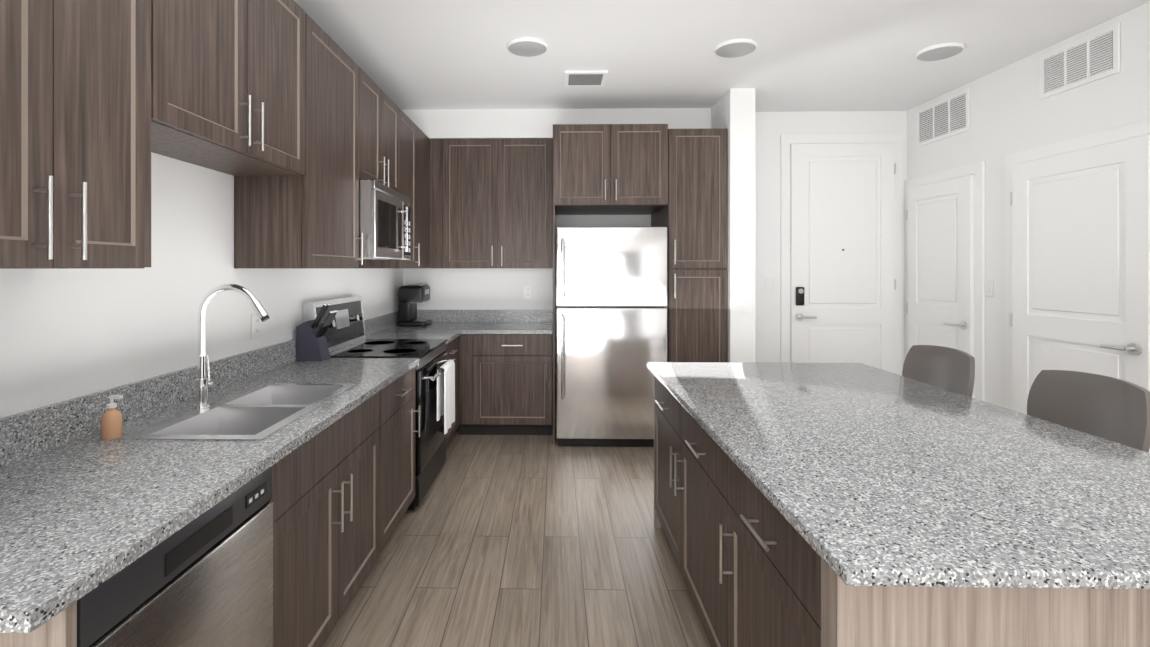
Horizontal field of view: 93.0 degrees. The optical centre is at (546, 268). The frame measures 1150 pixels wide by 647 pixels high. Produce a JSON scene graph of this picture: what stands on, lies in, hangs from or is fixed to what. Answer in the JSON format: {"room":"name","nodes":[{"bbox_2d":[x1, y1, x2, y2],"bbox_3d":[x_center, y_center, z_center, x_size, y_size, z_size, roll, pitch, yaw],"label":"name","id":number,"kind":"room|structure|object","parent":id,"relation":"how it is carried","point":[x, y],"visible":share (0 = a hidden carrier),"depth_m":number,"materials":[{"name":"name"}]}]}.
{"room":"kitchen","nodes":[
{"label":"kitchen","id":0,"kind":"room"},
{"bbox_2d":[0,152,402,417],"bbox_3d":[-1.431,-0.005,3.048,0.150,2.730,4.300,0,0,1],"label":"wall","id":1,"kind":"structure","parent":0,"point":[69,334],"depth_m":1.95,"materials":[{"name":"white paint"}]},
{"bbox_2d":[0,0,159,268],"bbox_3d":[-1.229,-0.560,1.187,0.316,1.120,0.579,0,0,1],"label":"upper cabinet","id":2,"kind":"object","parent":1,"relation":"attached to","point":[80,79],"depth_m":1.24,"materials":[{"name":"brown wood"}]},
{"bbox_2d":[160,0,311,179],"bbox_3d":[-1.215,-0.762,1.929,0.316,0.715,0.902,0,0,1],"label":"upper cabinet","id":3,"kind":"object","parent":1,"relation":"attached to","point":[294,120],"depth_m":1.91,"materials":[{"name":"brown wood"}]},
{"bbox_2d":[252,314,260,338],"bbox_3d":[-1.359,0.270,2.557,0.010,0.118,0.075,0,0,1],"label":"outlet","id":4,"kind":"object","parent":1,"relation":"attached to","point":[256,326],"visible":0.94,"depth_m":2.55,"materials":[{"name":"white plastic"}]},
{"bbox_2d":[234,19,363,267],"bbox_3d":[-1.201,-0.560,2.701,0.316,1.120,0.639,0,0,1],"label":"upper cabinet","id":5,"kind":"object","parent":1,"relation":"attached to","point":[314,223],"depth_m":2.54,"materials":[{"name":"brown wood"}]},
{"bbox_2d":[364,72,399,191],"bbox_3d":[-1.188,-0.807,3.405,0.316,0.627,0.764,0,0,1],"label":"upper cabinet","id":6,"kind":"object","parent":1,"relation":"attached to","point":[381,114],"depth_m":3.39,"materials":[{"name":"brown wood"}]},
{"bbox_2d":[359,180,410,259],"bbox_3d":[-1.124,-0.275,3.402,0.444,0.430,0.746,0,0,1],"label":"microwave","id":7,"kind":"object","parent":6,"relation":"attached to","point":[384,220],"visible":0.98,"depth_m":3.18,"materials":[{"name":"silver metal"}]},
{"bbox_2d":[364,109,419,267],"bbox_3d":[-1.177,-0.560,4.021,0.316,1.120,0.464,0,0,1],"label":"upper cabinet","id":8,"kind":"object","parent":1,"relation":"attached to","point":[409,131],"depth_m":4.11,"materials":[{"name":"brown wood"}]},
{"bbox_2d":[420,129,431,267],"bbox_3d":[-1.168,-0.560,4.488,0.316,1.120,0.471,0,0,1],"label":"upper cabinet","id":9,"kind":"object","parent":1,"relation":"attached to","point":[425,143],"depth_m":4.55,"materials":[{"name":"brown wood"}]},
{"bbox_2d":[322,417,710,646],"bbox_3d":[-0.407,1.410,0.279,7.300,0.100,9.800,0,0,1],"label":"floor","id":10,"kind":"structure","parent":0,"point":[518,541],"depth_m":2.53,"materials":[{"name":"brown wood"}]},
{"bbox_2d":[77,466,272,646],"bbox_3d":[-1.036,0.945,1.181,0.590,0.831,0.596,0,0,1],"label":"dishwasher","id":11,"kind":"object","parent":10,"relation":"on","point":[204,579],"visible":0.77,"depth_m":1.17,"materials":[{"name":"grey metal"}]},
{"bbox_2d":[32,435,383,646],"bbox_3d":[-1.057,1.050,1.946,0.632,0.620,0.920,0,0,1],"label":"base cabinet","id":12,"kind":"object","parent":10,"relation":"on","point":[343,492],"depth_m":1.80,"materials":[{"name":"brown wood"}]},
{"bbox_2d":[317,367,419,545],"bbox_3d":[-1.043,0.943,2.713,0.632,0.834,0.605,0,0,1],"label":"base cabinet","id":13,"kind":"object","parent":10,"relation":"on","point":[390,412],"depth_m":2.62,"materials":[{"name":"brown wood"}]},
{"bbox_2d":[0,334,423,632],"bbox_3d":[-1.049,0.453,1.904,0.653,0.145,2.227,0,0,1],"label":"countertop","id":14,"kind":"structure","parent":13,"relation":"on","point":[85,508],"depth_m":1.35,"materials":[{"name":"stone"}]},
{"bbox_2d":[101,395,122,439],"bbox_3d":[-1.270,0.433,1.595,0.053,0.122,0.050,0,0,1],"label":"soap bottle","id":15,"kind":"object","parent":14,"relation":"on","point":[112,422],"visible":1,"depth_m":1.58,"materials":[{"name":"brown plastic"}]},
{"bbox_2d":[192,284,269,408],"bbox_3d":[-1.112,0.272,1.938,0.269,0.436,0.078,0,0,1],"label":"gooseneck faucet","id":16,"kind":"object","parent":14,"relation":"on","point":[203,383],"visible":1,"depth_m":1.92,"materials":[{"name":"silver metal"}]},
{"bbox_2d":[118,383,357,440],"bbox_3d":[-1.021,0.573,1.950,0.420,0.164,0.760,0,0,1],"label":"double-bowl sink","id":17,"kind":"object","parent":14,"relation":"in","point":[260,411],"visible":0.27,"depth_m":1.93,"materials":[{"name":"silver metal"}]},
{"bbox_2d":[296,303,337,360],"bbox_3d":[-1.236,0.341,2.954,0.188,0.307,0.110,0,0,1],"label":"knife block","id":18,"kind":"object","parent":14,"relation":"on","point":[311,343],"visible":1,"depth_m":2.90,"materials":[{"name":"grey wood"}]},
{"bbox_2d":[303,296,454,509],"bbox_3d":[-0.985,0.775,3.400,0.722,1.170,0.750,0,0,1],"label":"range","id":19,"kind":"object","parent":10,"relation":"on","point":[345,334],"visible":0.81,"depth_m":3.28,"materials":[{"name":"black metal"}]},
{"bbox_2d":[437,359,454,433],"bbox_3d":[-0.631,0.799,3.433,0.066,0.402,0.300,0,0,1],"label":"hanging towel","id":20,"kind":"object","parent":19,"relation":"hanging from","point":[446,393],"visible":1,"depth_m":3.40,"materials":[{"name":"white fabric"}]},
{"bbox_2d":[445,336,459,445],"bbox_3d":[-1.019,0.943,4.015,0.632,0.834,0.459,0,0,1],"label":"base cabinet","id":21,"kind":"object","parent":10,"relation":"on","point":[453,347],"depth_m":4.24,"materials":[{"name":"brown wood"}]},
{"bbox_2d":[460,331,552,434],"bbox_3d":[-0.328,0.943,4.692,0.764,0.834,0.627,0,0,1],"label":"base cabinet","id":22,"kind":"object","parent":10,"relation":"on","point":[506,380],"depth_m":4.38,"materials":[{"name":"brown wood"}]},
{"bbox_2d":[364,314,463,343],"bbox_3d":[-1.005,0.452,4.071,0.660,0.145,0.577,0,0,1],"label":"countertop","id":23,"kind":"structure","parent":22,"relation":"on","point":[442,326],"depth_m":4.41,"materials":[{"name":"stone"}]},
{"bbox_2d":[389,310,552,333],"bbox_3d":[-0.635,0.452,4.683,1.378,0.145,0.658,0,0,1],"label":"countertop","id":24,"kind":"structure","parent":22,"relation":"on","point":[475,321],"depth_m":4.98,"materials":[{"name":"stone"}]},
{"bbox_2d":[398,283,431,325],"bbox_3d":[-1.149,0.310,4.778,0.230,0.368,0.290,0,0,1],"label":"coffee maker","id":25,"kind":"object","parent":24,"relation":"on","point":[410,297],"visible":1,"depth_m":4.65,"materials":[{"name":"black plastic"}]},
{"bbox_2d":[556,227,666,446],"bbox_3d":[0.501,0.522,4.500,0.840,1.675,0.906,0,0,1],"label":"refrigerator","id":26,"kind":"object","parent":10,"relation":"on","point":[611,312],"visible":0.98,"depth_m":4.11,"materials":[{"name":"grey metal"}]},
{"bbox_2d":[654,376,721,646],"bbox_3d":[0.877,0.943,2.250,0.645,0.834,1.250,0,0,1],"label":"base cabinet","id":27,"kind":"object","parent":10,"relation":"on","point":[687,461],"depth_m":2.08,"materials":[{"name":"brown wood"}]},
{"bbox_2d":[647,362,1149,588],"bbox_3d":[1.073,0.510,1.879,1.120,0.030,1.985,0,0,1],"label":"countertop","id":28,"kind":"structure","parent":27,"relation":"on","point":[858,474],"depth_m":1.30,"materials":[{"name":"stone"}]},
{"bbox_2d":[651,128,726,361],"bbox_3d":[1.178,0.140,4.589,0.454,2.440,0.777,0,0,1],"label":"tall cabinet","id":29,"kind":"object","parent":10,"relation":"on","point":[674,181],"depth_m":4.21,"materials":[{"name":"brown wood"}]},
{"bbox_2d":[722,450,1149,646],"bbox_3d":[0.850,0.943,1.321,0.625,0.834,0.610,0,0,1],"label":"base cabinet","id":30,"kind":"object","parent":10,"relation":"on","point":[755,569],"depth_m":0.96,"materials":[{"name":"brown wood"}]},
{"bbox_2d":[902,345,974,397],"bbox_3d":[1.749,0.873,2.660,0.465,0.976,0.451,0,0,1],"label":"stool","id":31,"kind":"object","parent":10,"relation":"on","point":[950,369],"visible":0.4,"depth_m":2.66,"materials":[{"name":"grey plastic"}]},
{"bbox_2d":[1027,370,1149,452],"bbox_3d":[1.798,0.873,1.978,0.458,0.976,0.440,0,0,1],"label":"stool","id":32,"kind":"object","parent":10,"relation":"on","point":[1116,410],"visible":0.17,"depth_m":1.96,"materials":[{"name":"grey plastic"}]},
{"bbox_2d":[403,215,650,416],"bbox_3d":[0.932,-0.005,5.070,4.800,2.730,0.170,0,0,1],"label":"wall","id":33,"kind":"structure","parent":0,"point":[476,288],"depth_m":5.01,"materials":[{"name":"white paint"}]},
{"bbox_2d":[432,138,552,267],"bbox_3d":[-0.472,-0.560,4.849,1.058,1.120,0.317,0,0,1],"label":"upper cabinet","id":34,"kind":"object","parent":33,"relation":"attached to","point":[492,199],"depth_m":4.69,"materials":[{"name":"brown wood"}]},
{"bbox_2d":[524,286,531,298],"bbox_3d":[-0.170,0.220,4.998,0.075,0.118,0.010,0,0,1],"label":"outlet","id":35,"kind":"object","parent":33,"relation":"attached to","point":[527,292],"visible":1,"depth_m":5.00,"materials":[{"name":"white plastic"}]},
{"bbox_2d":[553,124,668,215],"bbox_3d":[0.502,-0.804,4.601,0.891,0.628,0.777,0,0,1],"label":"upper cabinet","id":36,"kind":"object","parent":33,"relation":"attached to","point":[599,169],"depth_m":4.22,"materials":[{"name":"brown wood"}]},
{"bbox_2d":[402,108,710,138],"bbox_3d":[0.045,-1.246,4.841,2.735,0.248,0.320,0,0,1],"label":"wall","id":37,"kind":"structure","parent":0,"point":[479,123],"depth_m":4.68,"materials":[{"name":"white paint"}]},
{"bbox_2d":[294,0,1149,111],"bbox_3d":[-0.407,-1.420,0.279,7.300,0.100,9.800,0,0,1],"label":"ceiling","id":38,"kind":"structure","parent":0,"point":[831,55],"depth_m":3.37,"materials":[{"name":"white paint"}]},
{"bbox_2d":[507,37,547,56],"bbox_3d":[-0.115,-1.352,3.354,0.256,0.034,0.256,0,0,1],"label":"recessed light","id":39,"kind":"object","parent":38,"relation":"in","point":[527,46],"visible":1,"depth_m":3.30,"materials":[{"name":"white paint"}]},
{"bbox_2d":[564,70,607,86],"bbox_3d":[0.280,-1.360,3.916,0.300,0.016,0.300,0,0,1],"label":"ceiling vent","id":40,"kind":"object","parent":38,"relation":"in","point":[586,78],"visible":1,"depth_m":3.89,"materials":[{"name":"white metal"}]},
{"bbox_2d":[714,38,757,57],"bbox_3d":[1.170,-1.352,3.370,0.256,0.034,0.256,0,0,1],"label":"recessed light","id":41,"kind":"object","parent":38,"relation":"in","point":[734,48],"visible":0.98,"depth_m":3.32,"materials":[{"name":"white paint"}]},
{"bbox_2d":[915,42,964,60],"bbox_3d":[2.471,-1.352,3.426,0.256,0.034,0.256,0,0,1],"label":"recessed light","id":42,"kind":"object","parent":38,"relation":"in","point":[941,51],"visible":1,"depth_m":3.38,"materials":[{"name":"white paint"}]},
{"bbox_2d":[711,88,754,362],"bbox_3d":[1.502,-0.005,4.559,0.190,2.730,0.830,0,0,1],"label":"wall","id":43,"kind":"structure","parent":0,"point":[733,111],"depth_m":4.14,"materials":[{"name":"white paint"}]},
{"bbox_2d":[755,111,906,370],"bbox_3d":[2.370,-0.005,4.858,1.535,2.730,0.200,0,0,1],"label":"wall","id":44,"kind":"structure","parent":0,"point":[771,128],"depth_m":4.76,"materials":[{"name":"white paint"}]},
{"bbox_2d":[780,134,901,375],"bbox_3d":[2.565,0.099,4.699,1.042,2.521,0.105,0,0,1],"label":"entry door","id":45,"kind":"structure","parent":44,"relation":"in","point":[840,248],"depth_m":4.71,"materials":[{"name":"white paint"}]},
{"bbox_2d":[907,2,1149,407],"bbox_3d":[3.146,-0.005,0.128,0.190,2.730,9.630,0,0,1],"label":"wall","id":46,"kind":"structure","parent":0,"point":[1011,112],"depth_m":3.67,"materials":[{"name":"white paint"}]},
{"bbox_2d":[916,88,969,146],"bbox_3d":[3.120,-1.175,4.304,0.010,0.310,0.580,0,0,1],"label":"air vent","id":47,"kind":"object","parent":46,"relation":"in","point":[949,116],"visible":0.98,"depth_m":4.27,"materials":[{"name":"white metal"}]},
{"bbox_2d":[904,161,984,401],"bbox_3d":[3.072,0.299,4.310,0.105,2.121,0.872,0,0,1],"label":"door","id":48,"kind":"structure","parent":46,"relation":"in","point":[944,258],"depth_m":4.19,"materials":[{"name":"white paint"}]},
{"bbox_2d":[985,280,992,296],"bbox_3d":[3.112,0.140,3.834,0.011,0.118,0.075,0,0,1],"label":"light switch","id":49,"kind":"object","parent":46,"relation":"attached to","point":[988,288],"visible":1,"depth_m":3.83,"materials":[{"name":"white plastic"}]},
{"bbox_2d":[1005,119,1149,452],"bbox_3d":[3.052,0.299,3.180,0.105,2.121,0.992,0,0,1],"label":"door","id":50,"kind":"structure","parent":46,"relation":"in","point":[1077,254],"depth_m":3.13,"materials":[{"name":"white paint"}]},
{"bbox_2d":[1039,22,1119,99],"bbox_3d":[3.099,-1.195,3.184,0.010,0.270,0.480,0,0,1],"label":"air vent","id":51,"kind":"object","parent":46,"relation":"in","point":[1095,56],"visible":0.96,"depth_m":3.16,"materials":[{"name":"white metal"}]}
]}

